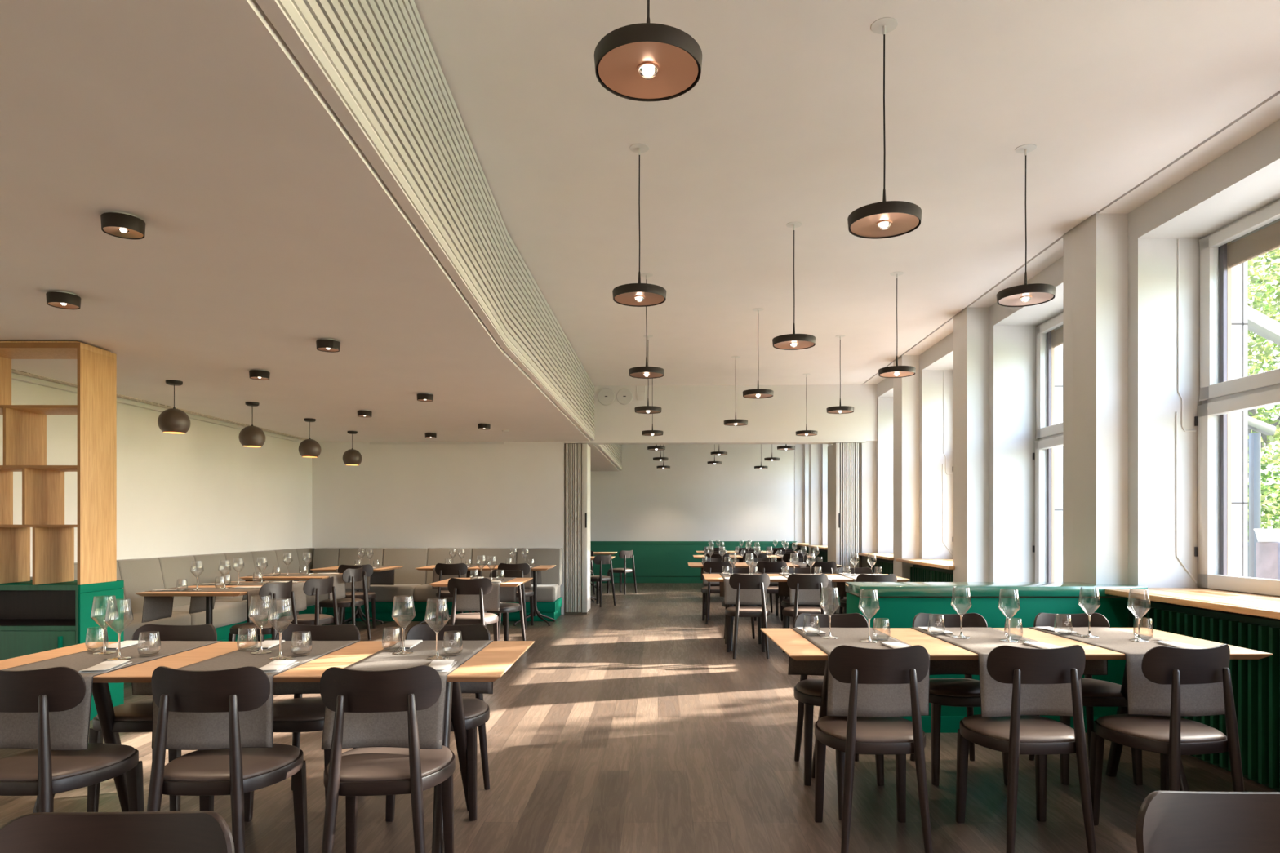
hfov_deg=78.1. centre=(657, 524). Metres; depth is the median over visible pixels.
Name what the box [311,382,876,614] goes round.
wall
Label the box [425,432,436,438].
light
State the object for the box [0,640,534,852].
dining table
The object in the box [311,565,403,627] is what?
dining table
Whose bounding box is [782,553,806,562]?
dining chair
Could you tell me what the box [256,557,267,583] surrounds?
wine glass
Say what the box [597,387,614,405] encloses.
wall speaker
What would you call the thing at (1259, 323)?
awning arm
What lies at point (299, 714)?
dining chair
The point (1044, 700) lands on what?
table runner
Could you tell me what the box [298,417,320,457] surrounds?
pendant
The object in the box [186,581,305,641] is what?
dining table
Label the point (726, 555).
dining chair
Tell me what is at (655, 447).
pendant lamp
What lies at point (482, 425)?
light
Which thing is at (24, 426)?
shelf unit
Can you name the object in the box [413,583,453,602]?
seat cushion
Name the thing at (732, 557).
dining table
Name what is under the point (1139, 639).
wine glass
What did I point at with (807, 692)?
dining chair
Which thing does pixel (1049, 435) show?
window
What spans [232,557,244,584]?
wine glass
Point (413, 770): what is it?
dining chair
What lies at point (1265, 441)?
tree
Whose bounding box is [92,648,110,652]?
fork
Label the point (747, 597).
table runner
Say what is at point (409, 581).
bench
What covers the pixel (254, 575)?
napkin
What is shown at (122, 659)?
fork
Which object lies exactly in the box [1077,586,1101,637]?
wine glass
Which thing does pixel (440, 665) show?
napkin
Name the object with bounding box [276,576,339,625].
dining chair
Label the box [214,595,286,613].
seat cushion
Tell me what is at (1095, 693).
dining chair
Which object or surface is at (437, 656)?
wine glass
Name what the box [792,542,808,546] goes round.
windowsill
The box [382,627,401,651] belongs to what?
tumbler
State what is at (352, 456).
pendant
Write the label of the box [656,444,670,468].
pendant lamp
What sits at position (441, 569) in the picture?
dining chair
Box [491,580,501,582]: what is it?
napkin
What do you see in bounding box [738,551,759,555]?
dining chair
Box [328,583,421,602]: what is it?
seat cushion
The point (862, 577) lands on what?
dining chair
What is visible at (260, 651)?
wine glass
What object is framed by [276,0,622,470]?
trim
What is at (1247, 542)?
railing
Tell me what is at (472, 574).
table runner
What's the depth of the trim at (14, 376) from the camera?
7.70 m
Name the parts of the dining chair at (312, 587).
seat frame, leg, backrest, leg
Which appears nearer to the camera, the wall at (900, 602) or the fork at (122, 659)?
the fork at (122, 659)
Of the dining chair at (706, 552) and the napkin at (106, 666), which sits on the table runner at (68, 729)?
the napkin at (106, 666)
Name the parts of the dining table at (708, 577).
leg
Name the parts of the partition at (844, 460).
leading post, handle, pleated panel, edge post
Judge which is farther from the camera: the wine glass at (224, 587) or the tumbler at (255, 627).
the wine glass at (224, 587)
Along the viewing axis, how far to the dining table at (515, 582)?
7.56 m
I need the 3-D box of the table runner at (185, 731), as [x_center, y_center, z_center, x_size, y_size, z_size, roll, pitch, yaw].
[-1.618,0.676,3.300,0.436,0.260,0.949,0,0,-1]
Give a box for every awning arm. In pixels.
[1247,305,1279,345]
[1247,416,1275,577]
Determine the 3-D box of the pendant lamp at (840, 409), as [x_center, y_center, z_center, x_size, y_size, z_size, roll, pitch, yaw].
[1.950,-1.608,8.440,0.289,0.824,0.289,0,0,0]
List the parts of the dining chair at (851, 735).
leg, leg, seat frame, backrest, leg, leg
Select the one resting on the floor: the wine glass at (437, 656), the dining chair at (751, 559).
the dining chair at (751, 559)
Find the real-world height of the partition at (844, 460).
2.485 m
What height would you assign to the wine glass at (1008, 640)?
0.244 m
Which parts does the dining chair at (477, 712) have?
leg, backrest, seat frame, leg, leg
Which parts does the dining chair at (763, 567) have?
backrest, seat frame, leg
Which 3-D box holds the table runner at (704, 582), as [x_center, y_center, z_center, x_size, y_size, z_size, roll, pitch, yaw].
[0.836,0.676,11.115,0.441,0.260,0.949,0,0,1]
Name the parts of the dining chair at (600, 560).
leg, leg, seat frame, backrest, leg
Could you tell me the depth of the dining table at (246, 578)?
8.30 m
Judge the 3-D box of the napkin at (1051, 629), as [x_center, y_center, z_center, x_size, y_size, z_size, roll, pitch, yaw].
[2.044,0.542,4.061,0.092,0.010,0.220,0,0,-7]
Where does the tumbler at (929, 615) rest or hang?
on the table runner at (1044, 700)
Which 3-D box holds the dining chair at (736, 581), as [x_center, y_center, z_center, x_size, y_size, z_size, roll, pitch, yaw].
[0.900,0.890,7.888,0.444,0.826,0.474,0,0,-1]
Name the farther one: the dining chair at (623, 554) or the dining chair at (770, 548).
the dining chair at (770, 548)
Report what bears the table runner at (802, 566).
on the dining table at (738, 565)
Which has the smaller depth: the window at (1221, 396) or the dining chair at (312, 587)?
the window at (1221, 396)
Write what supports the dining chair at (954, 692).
on the floor
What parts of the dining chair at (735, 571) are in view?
leg, backrest, seat frame, leg, leg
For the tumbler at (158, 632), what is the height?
0.098 m
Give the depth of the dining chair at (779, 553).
14.44 m
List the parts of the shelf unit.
panel, panel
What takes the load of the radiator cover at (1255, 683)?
on the floor
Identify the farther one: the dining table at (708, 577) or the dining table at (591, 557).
the dining table at (591, 557)
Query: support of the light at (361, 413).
attached to the ceiling at (276, 226)
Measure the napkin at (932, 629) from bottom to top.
0.010 m
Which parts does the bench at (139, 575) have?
backrest panel, backrest panel, backrest panel, backrest panel, backrest panel, backrest panel, backrest panel, backrest panel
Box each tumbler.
[84,626,108,651]
[137,631,160,657]
[236,626,257,651]
[290,632,312,656]
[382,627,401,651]
[442,631,462,656]
[802,615,819,635]
[872,618,890,639]
[927,614,945,635]
[1004,617,1022,639]
[1053,614,1072,635]
[1133,617,1153,639]
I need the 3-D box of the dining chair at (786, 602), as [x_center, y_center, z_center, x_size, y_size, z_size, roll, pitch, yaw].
[1.590,0.890,8.772,0.444,0.826,0.474,0,0,0]
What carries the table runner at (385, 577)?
on the dining table at (358, 613)
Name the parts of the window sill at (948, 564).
sill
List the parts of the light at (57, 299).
ceiling plate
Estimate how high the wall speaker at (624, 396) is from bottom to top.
0.234 m
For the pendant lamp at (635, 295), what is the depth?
4.21 m
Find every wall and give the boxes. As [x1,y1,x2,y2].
[0,378,311,577]
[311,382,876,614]
[590,444,795,541]
[804,119,1279,587]
[844,582,1147,733]
[1054,217,1279,582]
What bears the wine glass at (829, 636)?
on the table runner at (873, 700)
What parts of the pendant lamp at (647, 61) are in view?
stem, cord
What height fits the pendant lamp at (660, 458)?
0.824 m
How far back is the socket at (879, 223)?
3.17 m
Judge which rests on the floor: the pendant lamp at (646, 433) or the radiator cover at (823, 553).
the radiator cover at (823, 553)
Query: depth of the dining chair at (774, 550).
15.59 m
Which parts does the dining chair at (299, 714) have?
leg, leg, seat frame, backrest, leg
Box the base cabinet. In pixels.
[0,580,124,720]
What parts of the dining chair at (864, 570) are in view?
leg, seat frame, backrest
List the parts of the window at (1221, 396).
sill, sash, sash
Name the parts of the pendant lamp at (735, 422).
cord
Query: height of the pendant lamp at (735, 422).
0.824 m
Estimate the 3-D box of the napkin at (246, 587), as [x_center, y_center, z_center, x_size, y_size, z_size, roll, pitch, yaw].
[-3.550,0.542,6.866,0.220,0.010,0.092,0,0,-11]
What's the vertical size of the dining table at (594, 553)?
0.750 m
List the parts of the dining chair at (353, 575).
leg, leg, seat frame, backrest, leg, leg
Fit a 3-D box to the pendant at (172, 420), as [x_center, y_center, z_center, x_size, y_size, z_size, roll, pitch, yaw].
[-4.070,-0.993,6.640,0.236,0.435,0.236,0,0,0]
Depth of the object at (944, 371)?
9.30 m
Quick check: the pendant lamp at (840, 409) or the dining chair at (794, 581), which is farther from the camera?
the pendant lamp at (840, 409)
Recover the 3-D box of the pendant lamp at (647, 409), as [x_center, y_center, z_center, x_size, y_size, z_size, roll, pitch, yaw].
[-0.105,-1.608,8.440,0.289,0.824,0.289,0,0,0]
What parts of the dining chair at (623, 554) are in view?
leg, seat frame, leg, leg, backrest, leg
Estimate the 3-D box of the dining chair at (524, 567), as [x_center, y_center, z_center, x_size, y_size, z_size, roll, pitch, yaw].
[-1.810,0.890,10.028,0.444,0.826,0.474,0,0,0]
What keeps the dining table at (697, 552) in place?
on the floor
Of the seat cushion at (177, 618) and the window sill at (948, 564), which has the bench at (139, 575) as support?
the seat cushion at (177, 618)
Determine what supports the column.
attached to the wall at (1244, 180)
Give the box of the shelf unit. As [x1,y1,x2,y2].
[0,341,116,584]
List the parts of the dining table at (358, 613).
leg, leg, leg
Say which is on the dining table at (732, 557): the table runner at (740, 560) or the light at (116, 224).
the table runner at (740, 560)
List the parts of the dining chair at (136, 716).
leg, seat frame, backrest, leg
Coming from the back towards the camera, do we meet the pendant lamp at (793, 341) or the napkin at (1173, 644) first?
the pendant lamp at (793, 341)
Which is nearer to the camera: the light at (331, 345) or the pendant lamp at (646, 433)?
the light at (331, 345)
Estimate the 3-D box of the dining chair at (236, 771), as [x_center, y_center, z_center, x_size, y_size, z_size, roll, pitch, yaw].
[-1.528,0.890,2.808,0.444,0.826,0.474,0,0,0]
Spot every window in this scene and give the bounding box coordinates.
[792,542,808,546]
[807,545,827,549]
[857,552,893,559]
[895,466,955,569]
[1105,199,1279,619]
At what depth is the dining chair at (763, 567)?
10.35 m
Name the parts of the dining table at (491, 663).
leg, leg, leg, leg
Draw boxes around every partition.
[564,443,590,614]
[827,443,861,613]
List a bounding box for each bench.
[30,547,328,641]
[311,547,563,621]
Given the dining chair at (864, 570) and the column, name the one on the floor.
the dining chair at (864, 570)
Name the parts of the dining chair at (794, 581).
leg, leg, seat frame, backrest, leg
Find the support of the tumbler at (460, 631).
on the table runner at (390, 729)
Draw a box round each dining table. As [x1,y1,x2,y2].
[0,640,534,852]
[135,586,247,625]
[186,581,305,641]
[239,573,328,614]
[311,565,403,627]
[415,565,555,626]
[429,577,533,626]
[590,551,617,587]
[590,556,614,602]
[687,562,842,619]
[693,555,814,559]
[696,551,799,554]
[702,573,910,650]
[760,627,1272,820]
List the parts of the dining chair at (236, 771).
leg, leg, backrest, seat frame, leg, leg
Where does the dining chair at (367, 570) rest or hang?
on the floor
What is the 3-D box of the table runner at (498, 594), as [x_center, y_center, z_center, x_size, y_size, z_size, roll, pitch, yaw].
[-1.693,0.676,7.800,0.439,0.261,0.930,0,0,0]
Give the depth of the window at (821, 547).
14.68 m
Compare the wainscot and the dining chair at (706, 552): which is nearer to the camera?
the dining chair at (706, 552)
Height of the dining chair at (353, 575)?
0.826 m
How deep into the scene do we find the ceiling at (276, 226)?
3.38 m
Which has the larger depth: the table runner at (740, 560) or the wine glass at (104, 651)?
the table runner at (740, 560)
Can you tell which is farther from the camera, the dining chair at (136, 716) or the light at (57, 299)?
the light at (57, 299)
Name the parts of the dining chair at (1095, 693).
leg, leg, backrest, leg, seat frame, leg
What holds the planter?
on the terrace
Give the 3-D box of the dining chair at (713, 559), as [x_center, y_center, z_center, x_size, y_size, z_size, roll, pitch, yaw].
[0.880,0.890,11.472,0.444,0.826,0.474,0,0,0]
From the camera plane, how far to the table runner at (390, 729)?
2.87 m
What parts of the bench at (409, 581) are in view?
backrest panel, backrest panel, backrest panel, backrest panel, backrest panel, backrest panel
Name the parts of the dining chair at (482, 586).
leg, backrest, seat frame, leg, leg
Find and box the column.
[795,211,1128,584]
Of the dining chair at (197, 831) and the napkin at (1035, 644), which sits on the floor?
the dining chair at (197, 831)
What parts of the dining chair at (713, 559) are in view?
leg, backrest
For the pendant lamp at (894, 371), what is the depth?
6.32 m
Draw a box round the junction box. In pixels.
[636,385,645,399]
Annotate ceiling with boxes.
[0,0,622,471]
[413,0,1279,385]
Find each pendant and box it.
[157,379,190,434]
[239,401,265,447]
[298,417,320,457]
[342,431,362,465]
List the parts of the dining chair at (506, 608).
seat frame, leg, backrest, leg, leg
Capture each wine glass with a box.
[90,595,118,654]
[104,599,133,660]
[190,560,204,591]
[217,560,231,588]
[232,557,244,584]
[248,595,273,654]
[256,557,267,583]
[266,598,293,660]
[282,554,293,575]
[302,552,311,574]
[391,595,415,654]
[424,598,449,659]
[486,556,497,581]
[819,589,839,639]
[849,555,858,576]
[857,589,879,642]
[950,586,972,638]
[997,589,1020,642]
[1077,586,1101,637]
[1126,588,1151,642]
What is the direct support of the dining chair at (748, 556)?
on the floor
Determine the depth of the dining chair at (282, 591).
6.50 m
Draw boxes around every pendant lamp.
[594,0,702,101]
[612,142,666,306]
[628,272,664,378]
[634,334,661,413]
[641,378,662,435]
[647,444,665,450]
[653,444,668,461]
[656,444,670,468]
[706,444,721,464]
[710,445,727,455]
[724,355,747,426]
[742,307,773,398]
[754,462,768,469]
[764,452,779,461]
[772,222,816,350]
[777,444,795,450]
[795,373,817,435]
[826,334,853,413]
[847,17,921,239]
[878,271,915,377]
[996,143,1055,306]
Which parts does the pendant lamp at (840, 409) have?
cord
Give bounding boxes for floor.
[0,582,1279,852]
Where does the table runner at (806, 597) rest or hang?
on the dining table at (708, 577)
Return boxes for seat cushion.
[124,612,191,640]
[172,601,246,627]
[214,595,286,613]
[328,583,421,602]
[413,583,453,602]
[515,583,560,602]
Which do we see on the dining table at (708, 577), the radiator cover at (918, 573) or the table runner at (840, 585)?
the table runner at (840, 585)
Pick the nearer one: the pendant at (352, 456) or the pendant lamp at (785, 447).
the pendant at (352, 456)
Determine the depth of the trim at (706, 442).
11.41 m
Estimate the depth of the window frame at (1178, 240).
5.02 m
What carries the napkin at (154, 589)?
on the table runner at (154, 608)
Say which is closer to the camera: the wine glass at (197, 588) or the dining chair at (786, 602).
the wine glass at (197, 588)
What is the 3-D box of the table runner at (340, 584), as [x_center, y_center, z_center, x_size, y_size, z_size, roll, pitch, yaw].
[-3.950,0.676,8.626,0.969,0.261,0.431,0,0,0]
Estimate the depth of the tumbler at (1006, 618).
3.77 m
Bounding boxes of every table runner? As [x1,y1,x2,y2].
[0,640,222,751]
[142,587,271,622]
[151,640,359,750]
[189,582,306,613]
[242,573,345,600]
[321,640,493,749]
[335,565,394,590]
[431,564,480,588]
[455,577,516,611]
[497,564,541,588]
[700,562,735,584]
[719,573,767,604]
[733,551,738,562]
[738,555,768,562]
[746,562,779,585]
[774,555,783,562]
[777,573,833,604]
[787,627,929,717]
[791,562,830,573]
[835,573,879,596]
[911,627,1084,717]
[1027,626,1225,716]
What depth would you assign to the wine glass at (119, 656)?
3.21 m
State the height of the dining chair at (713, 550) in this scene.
0.826 m
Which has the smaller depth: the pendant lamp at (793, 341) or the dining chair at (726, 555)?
the pendant lamp at (793, 341)
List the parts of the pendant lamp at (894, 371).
cord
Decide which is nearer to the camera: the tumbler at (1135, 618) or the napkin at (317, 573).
the tumbler at (1135, 618)
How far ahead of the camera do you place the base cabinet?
5.32 m
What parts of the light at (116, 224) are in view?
ceiling plate, bulb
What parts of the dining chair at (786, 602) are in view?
leg, backrest, seat frame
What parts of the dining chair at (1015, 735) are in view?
leg, leg, seat frame, backrest, leg, leg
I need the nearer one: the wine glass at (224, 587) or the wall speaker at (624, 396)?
the wine glass at (224, 587)
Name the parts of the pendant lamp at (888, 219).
stem, cord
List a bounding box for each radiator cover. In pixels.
[799,546,808,555]
[816,548,827,562]
[869,557,893,574]
[910,564,953,582]
[1127,600,1279,791]
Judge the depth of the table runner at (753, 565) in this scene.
10.66 m
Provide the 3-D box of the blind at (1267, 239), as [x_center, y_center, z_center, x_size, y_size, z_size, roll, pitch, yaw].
[3.581,-1.668,4.260,0.030,0.143,1.342,0,0,-2]
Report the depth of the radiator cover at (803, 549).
16.93 m
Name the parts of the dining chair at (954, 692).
leg, leg, backrest, seat frame, leg, leg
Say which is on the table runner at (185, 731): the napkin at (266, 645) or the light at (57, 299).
the napkin at (266, 645)
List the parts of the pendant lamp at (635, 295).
cord, stem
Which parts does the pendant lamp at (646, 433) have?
cord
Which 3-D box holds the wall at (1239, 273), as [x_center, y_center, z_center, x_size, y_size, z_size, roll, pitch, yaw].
[3.761,-0.500,6.529,0.451,4.200,23.082,0,0,0]
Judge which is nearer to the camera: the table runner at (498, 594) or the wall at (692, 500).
the table runner at (498, 594)
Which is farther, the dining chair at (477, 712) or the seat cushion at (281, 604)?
the seat cushion at (281, 604)
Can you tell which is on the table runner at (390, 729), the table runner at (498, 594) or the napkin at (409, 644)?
the napkin at (409, 644)
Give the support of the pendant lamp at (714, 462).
hanging from the ceiling at (1120, 102)
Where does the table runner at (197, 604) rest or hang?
on the dining table at (249, 637)
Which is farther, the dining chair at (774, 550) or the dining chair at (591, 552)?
the dining chair at (774, 550)
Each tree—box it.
[1247,247,1279,542]
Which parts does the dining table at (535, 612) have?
leg, leg, leg, leg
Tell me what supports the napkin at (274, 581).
on the table runner at (197, 604)
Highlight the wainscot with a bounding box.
[590,541,796,582]
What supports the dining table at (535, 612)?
on the floor
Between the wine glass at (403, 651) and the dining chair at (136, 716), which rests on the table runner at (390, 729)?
the wine glass at (403, 651)
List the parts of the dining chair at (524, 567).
backrest, leg, seat frame, leg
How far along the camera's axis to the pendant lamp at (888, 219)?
3.17 m
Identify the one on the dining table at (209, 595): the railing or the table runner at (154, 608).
the table runner at (154, 608)
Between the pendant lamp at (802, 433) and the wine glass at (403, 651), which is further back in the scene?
the pendant lamp at (802, 433)
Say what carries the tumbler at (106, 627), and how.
on the table runner at (68, 729)
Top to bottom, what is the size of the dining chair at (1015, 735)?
0.826 m
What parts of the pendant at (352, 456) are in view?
lamp shade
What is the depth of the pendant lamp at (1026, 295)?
4.21 m
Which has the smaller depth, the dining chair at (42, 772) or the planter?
the dining chair at (42, 772)
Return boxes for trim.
[11,373,298,441]
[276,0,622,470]
[369,441,504,444]
[564,440,866,444]
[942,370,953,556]
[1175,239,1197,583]
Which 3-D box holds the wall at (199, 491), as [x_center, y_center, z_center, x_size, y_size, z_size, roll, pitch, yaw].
[-5.157,0.020,6.749,0.606,2.560,22.503,0,0,0]
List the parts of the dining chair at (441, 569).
leg, leg, seat frame, backrest, leg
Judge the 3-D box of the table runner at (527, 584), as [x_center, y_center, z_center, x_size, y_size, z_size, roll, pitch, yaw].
[-1.817,0.676,10.396,0.439,0.260,0.829,0,0,1]
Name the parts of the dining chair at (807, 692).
leg, seat frame, leg, backrest, leg, leg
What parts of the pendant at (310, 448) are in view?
lamp shade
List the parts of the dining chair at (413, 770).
leg, leg, backrest, seat frame, leg, leg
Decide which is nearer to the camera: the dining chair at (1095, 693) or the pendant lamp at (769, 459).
the dining chair at (1095, 693)
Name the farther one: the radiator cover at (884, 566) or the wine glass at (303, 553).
the radiator cover at (884, 566)
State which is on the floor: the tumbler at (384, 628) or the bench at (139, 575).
the bench at (139, 575)
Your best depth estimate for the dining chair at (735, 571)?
8.92 m
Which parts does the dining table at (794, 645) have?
leg, leg, leg, leg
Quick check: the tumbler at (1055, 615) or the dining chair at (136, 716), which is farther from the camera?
the tumbler at (1055, 615)
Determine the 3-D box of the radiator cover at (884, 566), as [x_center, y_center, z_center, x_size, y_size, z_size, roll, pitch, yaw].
[3.086,0.885,10.590,0.135,0.830,1.582,0,0,1]
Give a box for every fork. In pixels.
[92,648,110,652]
[118,657,130,660]
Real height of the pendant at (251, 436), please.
0.435 m
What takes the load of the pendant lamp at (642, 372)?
hanging from the ceiling at (1120, 102)
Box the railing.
[1247,542,1248,577]
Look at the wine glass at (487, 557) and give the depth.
7.73 m
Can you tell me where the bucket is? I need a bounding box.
[1253,528,1279,542]
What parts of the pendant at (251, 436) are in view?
lamp shade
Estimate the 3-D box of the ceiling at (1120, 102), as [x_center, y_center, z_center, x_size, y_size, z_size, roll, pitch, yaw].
[1.268,-2.095,6.750,4.656,0.150,22.500,0,0,0]
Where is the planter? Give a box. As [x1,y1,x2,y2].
[1256,542,1279,579]
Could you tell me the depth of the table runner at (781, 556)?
14.18 m
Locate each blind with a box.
[1052,326,1063,347]
[1227,220,1279,267]
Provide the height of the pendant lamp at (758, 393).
0.824 m
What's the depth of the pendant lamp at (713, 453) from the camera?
13.49 m
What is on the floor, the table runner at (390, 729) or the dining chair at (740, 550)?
the dining chair at (740, 550)
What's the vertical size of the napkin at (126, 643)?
0.010 m
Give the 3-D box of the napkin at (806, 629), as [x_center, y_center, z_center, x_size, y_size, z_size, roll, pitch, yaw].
[0.780,0.542,4.044,0.092,0.010,0.220,0,0,-7]
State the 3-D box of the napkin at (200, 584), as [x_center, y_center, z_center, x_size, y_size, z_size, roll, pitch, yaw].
[-4.060,0.542,7.215,0.220,0.010,0.092,0,0,-3]
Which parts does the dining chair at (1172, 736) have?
leg, seat frame, leg, leg, backrest, leg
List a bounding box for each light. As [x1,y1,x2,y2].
[45,290,80,309]
[100,211,145,239]
[248,368,270,380]
[315,338,340,352]
[357,409,372,417]
[417,392,433,401]
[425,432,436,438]
[477,422,490,429]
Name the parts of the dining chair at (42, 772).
backrest, leg, leg, seat frame, leg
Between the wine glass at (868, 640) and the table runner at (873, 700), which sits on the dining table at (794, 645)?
the table runner at (873, 700)
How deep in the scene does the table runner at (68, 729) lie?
2.85 m
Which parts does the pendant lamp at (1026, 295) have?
stem, cord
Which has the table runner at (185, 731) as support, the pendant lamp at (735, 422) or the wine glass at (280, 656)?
the wine glass at (280, 656)
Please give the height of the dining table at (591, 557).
0.750 m
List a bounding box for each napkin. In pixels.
[78,660,132,673]
[96,640,145,649]
[151,589,182,591]
[200,583,224,585]
[234,586,262,588]
[246,640,284,649]
[253,574,276,576]
[259,659,298,672]
[271,581,297,582]
[316,573,337,574]
[391,640,422,649]
[428,659,457,671]
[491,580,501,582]
[795,626,826,635]
[880,642,911,648]
[917,626,953,634]
[1022,641,1061,648]
[1035,626,1077,634]
[1156,641,1204,648]
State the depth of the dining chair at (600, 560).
12.62 m
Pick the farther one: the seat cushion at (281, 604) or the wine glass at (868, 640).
the seat cushion at (281, 604)
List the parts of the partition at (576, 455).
edge post, pleated panel, leading post, handle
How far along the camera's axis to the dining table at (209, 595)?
6.42 m
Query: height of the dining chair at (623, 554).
0.826 m
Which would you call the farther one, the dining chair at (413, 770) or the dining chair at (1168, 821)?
the dining chair at (413, 770)
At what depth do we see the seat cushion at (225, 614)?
8.07 m
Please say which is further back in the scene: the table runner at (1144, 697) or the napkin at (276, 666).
the table runner at (1144, 697)
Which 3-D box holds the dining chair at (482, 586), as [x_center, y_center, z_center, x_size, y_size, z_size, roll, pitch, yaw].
[-1.705,0.890,7.268,0.444,0.826,0.474,0,0,0]
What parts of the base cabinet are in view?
door, frame, handle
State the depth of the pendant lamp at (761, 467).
16.77 m
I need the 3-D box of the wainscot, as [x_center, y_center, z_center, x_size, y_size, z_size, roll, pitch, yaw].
[-1.000,0.833,17.700,8.203,0.935,0.045,0,0,1]
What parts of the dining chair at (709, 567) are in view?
leg, leg, seat frame, backrest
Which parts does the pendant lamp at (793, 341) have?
stem, cord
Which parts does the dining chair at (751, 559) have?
backrest, leg, leg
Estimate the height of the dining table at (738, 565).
0.758 m
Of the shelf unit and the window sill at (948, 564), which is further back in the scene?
the window sill at (948, 564)
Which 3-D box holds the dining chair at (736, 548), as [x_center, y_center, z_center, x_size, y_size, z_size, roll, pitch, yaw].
[1.830,0.890,16.652,0.444,0.826,0.474,0,0,0]
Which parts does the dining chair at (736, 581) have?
leg, leg, seat frame, backrest, leg, leg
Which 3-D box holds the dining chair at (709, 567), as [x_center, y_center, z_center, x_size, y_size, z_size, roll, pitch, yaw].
[0.800,0.890,10.538,0.444,0.826,0.474,0,0,0]
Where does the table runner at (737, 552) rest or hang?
on the dining table at (697, 552)
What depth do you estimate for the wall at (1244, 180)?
5.03 m
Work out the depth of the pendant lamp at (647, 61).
2.08 m
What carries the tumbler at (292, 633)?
on the table runner at (185, 731)
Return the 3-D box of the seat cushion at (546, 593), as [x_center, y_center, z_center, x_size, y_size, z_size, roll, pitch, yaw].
[-1.705,0.932,10.910,0.650,0.215,0.620,0,0,0]
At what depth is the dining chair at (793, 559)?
11.60 m
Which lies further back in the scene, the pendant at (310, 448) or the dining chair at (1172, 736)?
the pendant at (310, 448)
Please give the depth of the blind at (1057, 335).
7.00 m
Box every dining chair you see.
[0,666,143,813]
[0,810,234,852]
[86,624,217,812]
[146,666,307,852]
[228,580,297,641]
[244,624,359,822]
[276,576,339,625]
[319,567,370,639]
[320,665,455,852]
[337,564,376,631]
[385,623,490,822]
[435,563,471,625]
[447,577,498,640]
[474,569,525,640]
[497,563,533,629]
[590,551,595,595]
[590,554,615,607]
[607,550,636,595]
[701,561,733,624]
[702,547,721,551]
[703,551,725,555]
[703,557,731,615]
[704,549,724,551]
[705,553,728,558]
[721,567,761,644]
[724,573,769,658]
[734,547,753,551]
[738,549,758,553]
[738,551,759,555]
[742,553,766,562]
[747,557,778,616]
[754,561,786,621]
[766,547,783,551]
[773,549,792,555]
[774,551,796,597]
[781,567,820,628]
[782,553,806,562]
[782,573,828,653]
[790,557,817,562]
[793,613,884,786]
[805,561,836,614]
[814,644,933,852]
[837,567,873,613]
[855,573,897,582]
[910,613,1008,786]
[955,644,1096,852]
[1028,613,1142,785]
[1088,644,1244,826]
[1136,791,1279,852]
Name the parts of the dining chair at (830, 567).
backrest, leg, leg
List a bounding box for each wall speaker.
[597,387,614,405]
[616,388,632,404]
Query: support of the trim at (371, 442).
attached to the wall at (509, 494)
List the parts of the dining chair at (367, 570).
leg, leg, backrest, seat frame, leg, leg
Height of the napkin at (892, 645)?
0.010 m
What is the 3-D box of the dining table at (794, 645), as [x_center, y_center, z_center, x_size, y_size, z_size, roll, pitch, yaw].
[1.585,0.929,3.785,2.070,0.758,0.860,0,0,-1]
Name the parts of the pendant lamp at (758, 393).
cord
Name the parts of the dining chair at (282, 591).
leg, seat frame, leg, leg, backrest, leg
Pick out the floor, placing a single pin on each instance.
(630, 726)
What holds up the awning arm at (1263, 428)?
on the terrace
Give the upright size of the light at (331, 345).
0.063 m
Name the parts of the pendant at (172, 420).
lamp shade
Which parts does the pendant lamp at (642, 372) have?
cord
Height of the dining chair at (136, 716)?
0.826 m
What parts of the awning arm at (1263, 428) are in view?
post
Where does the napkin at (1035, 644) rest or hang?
on the table runner at (1044, 700)
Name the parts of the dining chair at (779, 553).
backrest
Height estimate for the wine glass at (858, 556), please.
0.244 m
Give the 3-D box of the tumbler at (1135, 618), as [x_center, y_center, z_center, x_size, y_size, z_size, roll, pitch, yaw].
[2.332,0.497,3.792,0.083,0.098,0.083,0,0,-9]
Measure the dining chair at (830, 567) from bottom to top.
0.826 m
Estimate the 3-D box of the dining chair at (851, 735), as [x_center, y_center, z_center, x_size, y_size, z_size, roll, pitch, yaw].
[0.886,0.890,3.278,0.444,0.826,0.474,0,0,0]

